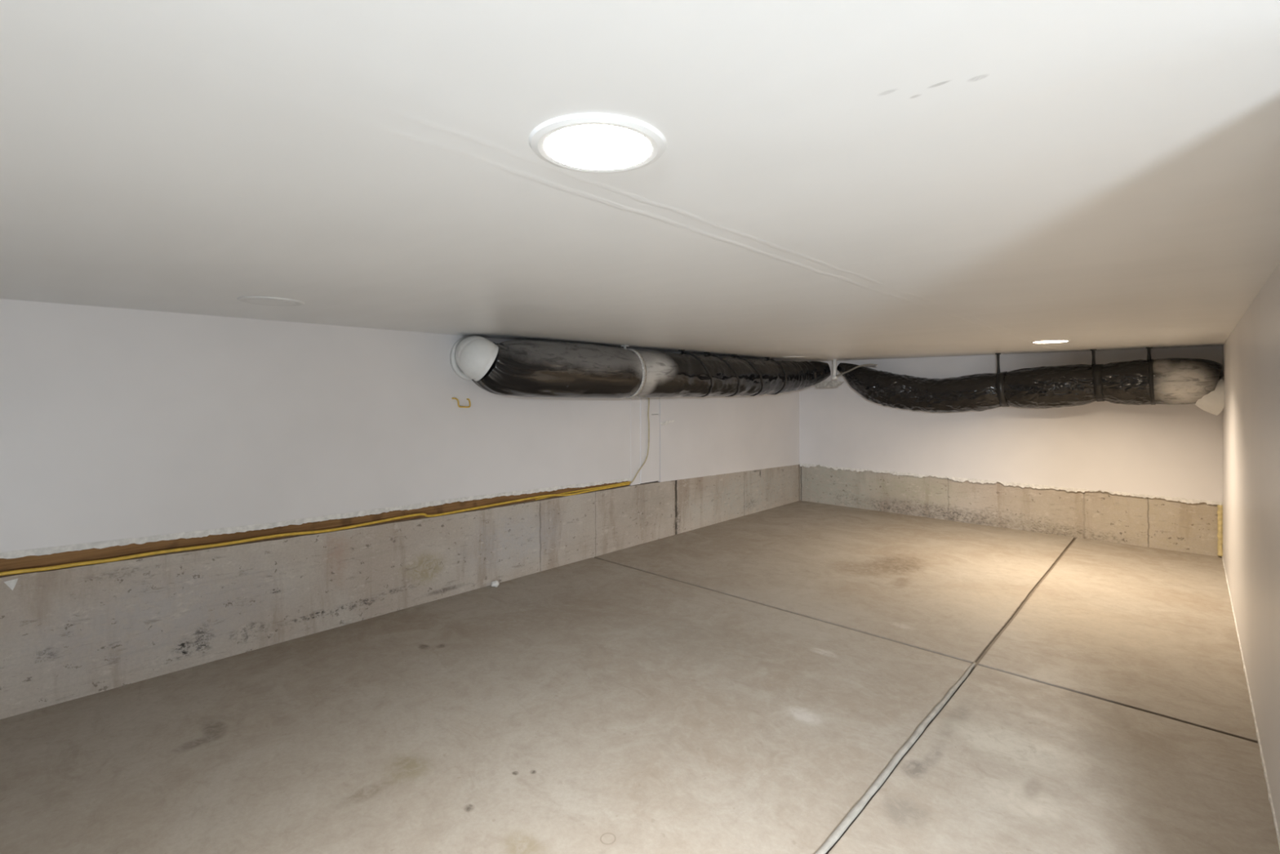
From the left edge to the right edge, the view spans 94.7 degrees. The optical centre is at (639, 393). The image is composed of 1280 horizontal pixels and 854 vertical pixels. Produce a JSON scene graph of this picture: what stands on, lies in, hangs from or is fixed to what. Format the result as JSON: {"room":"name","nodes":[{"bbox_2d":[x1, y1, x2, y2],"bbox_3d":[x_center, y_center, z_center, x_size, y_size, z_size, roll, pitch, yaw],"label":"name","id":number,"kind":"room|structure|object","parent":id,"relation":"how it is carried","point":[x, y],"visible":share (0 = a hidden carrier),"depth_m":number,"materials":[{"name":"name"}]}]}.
{"room":"crawl space","nodes":[
{"label":"crawl space","id":0,"kind":"room"},
{"bbox_2d":[0,298,799,719],"bbox_3d":[-1.097,0.435,3.552,0.251,1.550,8.500,0,0,43],"label":"wall","id":1,"kind":"structure","parent":0,"point":[116,423],"depth_m":2.69,"materials":[{"name":"white paint"}]},
{"bbox_2d":[4,577,17,590],"bbox_3d":[-2.261,0.687,2.120,0.037,0.042,0.008,0,0,-38],"label":"flake","id":2,"kind":"object","parent":1,"relation":"attached to","point":[11,584],"visible":1,"depth_m":2.12,"materials":[{"name":"white paint"}]},
{"bbox_2d":[0,480,629,572],"bbox_3d":[-2.082,0.609,2.522,0.215,0.188,5.650,0,0,43],"label":"sill","id":3,"kind":"structure","parent":1,"relation":"attached to","point":[90,554],"depth_m":2.66,"materials":[{"name":"brown wood"}]},
{"bbox_2d":[0,477,631,558],"bbox_3d":[-1.994,0.607,2.431,0.017,0.112,5.635,0,0,43],"label":"trim","id":4,"kind":"structure","parent":1,"relation":"attached to","point":[100,544],"depth_m":2.67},
{"bbox_2d":[0,397,649,575],"bbox_3d":[-1.890,0.303,2.527,0.048,0.787,5.718,0,0,43],"label":"electrical cable","id":5,"kind":"object","parent":1,"relation":"on","point":[564,494],"visible":0.96,"depth_m":2.82,"materials":[{"name":"yellow plastic"}]},
{"bbox_2d":[451,397,471,407],"bbox_3d":[-1.038,0.052,3.428,0.044,0.060,0.107,0,0,43],"label":"stub","id":6,"kind":"object","parent":1,"relation":"attached to","point":[455,398],"visible":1,"depth_m":3.40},
{"bbox_2d":[630,349,659,485],"bbox_3d":[0.037,0.179,4.608,0.028,1.038,0.321,0,0,43],"label":"wall panel","id":7,"kind":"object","parent":1,"relation":"attached to","point":[649,472],"depth_m":4.59,"materials":[{"name":"white paint"}]},
{"bbox_2d":[657,352,799,482],"bbox_3d":[0.979,0.215,5.628,0.036,1.110,2.432,0,0,43],"label":"wall panel","id":8,"kind":"object","parent":1,"relation":"attached to","point":[708,435],"visible":0.59,"depth_m":5.41,"materials":[{"name":"white paint"}]},
{"bbox_2d":[660,420,674,425],"bbox_3d":[0.223,0.236,4.773,0.157,0.040,0.007,0,0,-39],"label":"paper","id":9,"kind":"object","parent":8,"relation":"attached to","point":[664,423],"visible":1,"depth_m":4.77,"materials":[{"name":"white paper"}]},
{"bbox_2d":[0,0,1279,361],"bbox_3d":[0.969,-0.390,1.626,5.800,0.100,8.500,0,0,43],"label":"ceiling","id":10,"kind":"structure","parent":0,"point":[838,180],"depth_m":0.90,"materials":[{"name":"paint"}]},
{"bbox_2d":[237,296,304,306],"bbox_3d":[-1.348,-0.337,2.160,0.210,0.006,0.210,0,0,43],"label":"recessed light","id":11,"kind":"object","parent":10,"relation":"in","point":[264,300],"visible":1,"depth_m":2.14,"materials":[{"name":"white plastic"}]},
{"bbox_2d":[528,112,666,173],"bbox_3d":[-0.057,-0.337,0.808,0.188,0.006,0.188,0,0,43],"label":"recessed light","id":12,"kind":"object","parent":10,"relation":"in","point":[588,143],"visible":1,"depth_m":0.79,"materials":[{"name":"white plastic"}]},
{"bbox_2d":[449,335,844,398],"bbox_3d":[0.410,-0.159,4.684,4.018,0.382,0.556,0,0,-43],"label":"flexible duct","id":13,"kind":"object","parent":10,"relation":"hanging from","point":[526,368],"visible":1,"depth_m":3.88,"materials":[{"name":"black plastic"}]},
{"bbox_2d":[782,355,804,358],"bbox_3d":[1.419,-0.337,5.447,0.210,0.006,0.210,0,0,43],"label":"recessed light","id":14,"kind":"object","parent":10,"relation":"in","point":[790,357],"visible":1,"depth_m":5.39,"materials":[{"name":"white plastic"}]},
{"bbox_2d":[831,359,837,379],"bbox_3d":[1.926,-0.240,5.834,0.060,0.200,0.060,0,0,43],"label":"pipe","id":15,"kind":"object","parent":10,"relation":"attached to","point":[834,361],"visible":1,"depth_m":5.82,"materials":[{"name":"white plastic"}]},
{"bbox_2d":[835,363,877,376],"bbox_3d":[2.059,-0.225,5.635,0.035,0.114,0.440,0,0,-38],"label":"metal rod","id":16,"kind":"object","parent":15,"relation":"attached to","point":[863,365],"visible":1,"depth_m":5.61,"materials":[{"name":"metal"}]},
{"bbox_2d":[836,346,1224,415],"bbox_3d":[3.023,-0.085,4.975,2.791,0.512,0.342,0,0,43],"label":"flexible duct","id":17,"kind":"object","parent":10,"relation":"hanging from","point":[1198,382],"visible":0.99,"depth_m":4.59,"materials":[{"name":"black plastic"}]},
{"bbox_2d":[1031,339,1070,342],"bbox_3d":[2.642,-0.337,3.797,0.210,0.006,0.210,0,0,43],"label":"recessed light","id":18,"kind":"object","parent":10,"relation":"in","point":[1045,340],"visible":1,"depth_m":3.78,"materials":[{"name":"white plastic"}]},
{"bbox_2d":[0,500,1279,853],"bbox_3d":[0.969,1.220,1.626,5.800,0.120,8.500,0,0,43],"label":"floor","id":19,"kind":"structure","parent":0,"point":[740,685],"depth_m":2.06,"materials":[{"name":"concrete"}]},
{"bbox_2d":[490,580,499,586],"bbox_3d":[-0.871,1.141,3.544,0.052,0.037,0.051,0,0,43],"label":"crumb","id":20,"kind":"object","parent":19,"relation":"on","point":[495,583],"visible":1,"depth_m":3.53,"materials":[{"name":"white"}]},
{"bbox_2d":[813,662,976,853],"bbox_3d":[0.537,1.155,1.570,0.029,0.022,2.630,0,0,43],"label":"joint sealant","id":21,"kind":"object","parent":19,"relation":"on","point":[857,808],"visible":1,"depth_m":1.78,"materials":[{"name":"grey rubber"}]},
{"bbox_2d":[799,346,1222,556],"bbox_3d":[3.003,0.435,5.383,3.450,1.550,0.230,0,0,43],"label":"wall","id":22,"kind":"structure","parent":0,"point":[1166,450],"depth_m":4.97,"materials":[{"name":"white paint"}]},
{"bbox_2d":[800,462,1222,505],"bbox_3d":[2.932,0.775,5.288,3.255,0.050,0.014,0,0,43],"label":"trim","id":23,"kind":"structure","parent":22,"relation":"attached to","point":[959,479],"depth_m":4.98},
{"bbox_2d":[1217,504,1222,556],"bbox_3d":[4.118,0.971,4.183,0.034,0.362,0.034,0,0,43],"label":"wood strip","id":24,"kind":"object","parent":22,"relation":"attached to","point":[1220,512],"visible":0.94,"depth_m":4.17,"materials":[{"name":"yellow wood"}]},
{"bbox_2d":[1222,262,1279,836],"bbox_3d":[2.531,0.404,2.384,0.110,1.488,5.260,0,0,43],"label":"wall","id":25,"kind":"structure","parent":0,"point":[1251,352],"depth_m":2.02,"materials":[{"name":"white paint"}]},
{"bbox_2d":[1222,555,1279,849],"bbox_3d":[2.432,1.153,2.326,0.056,0.018,5.040,0,0,43],"label":"trim","id":26,"kind":"structure","parent":25,"relation":"attached to","point":[1237,631],"depth_m":1.99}
]}

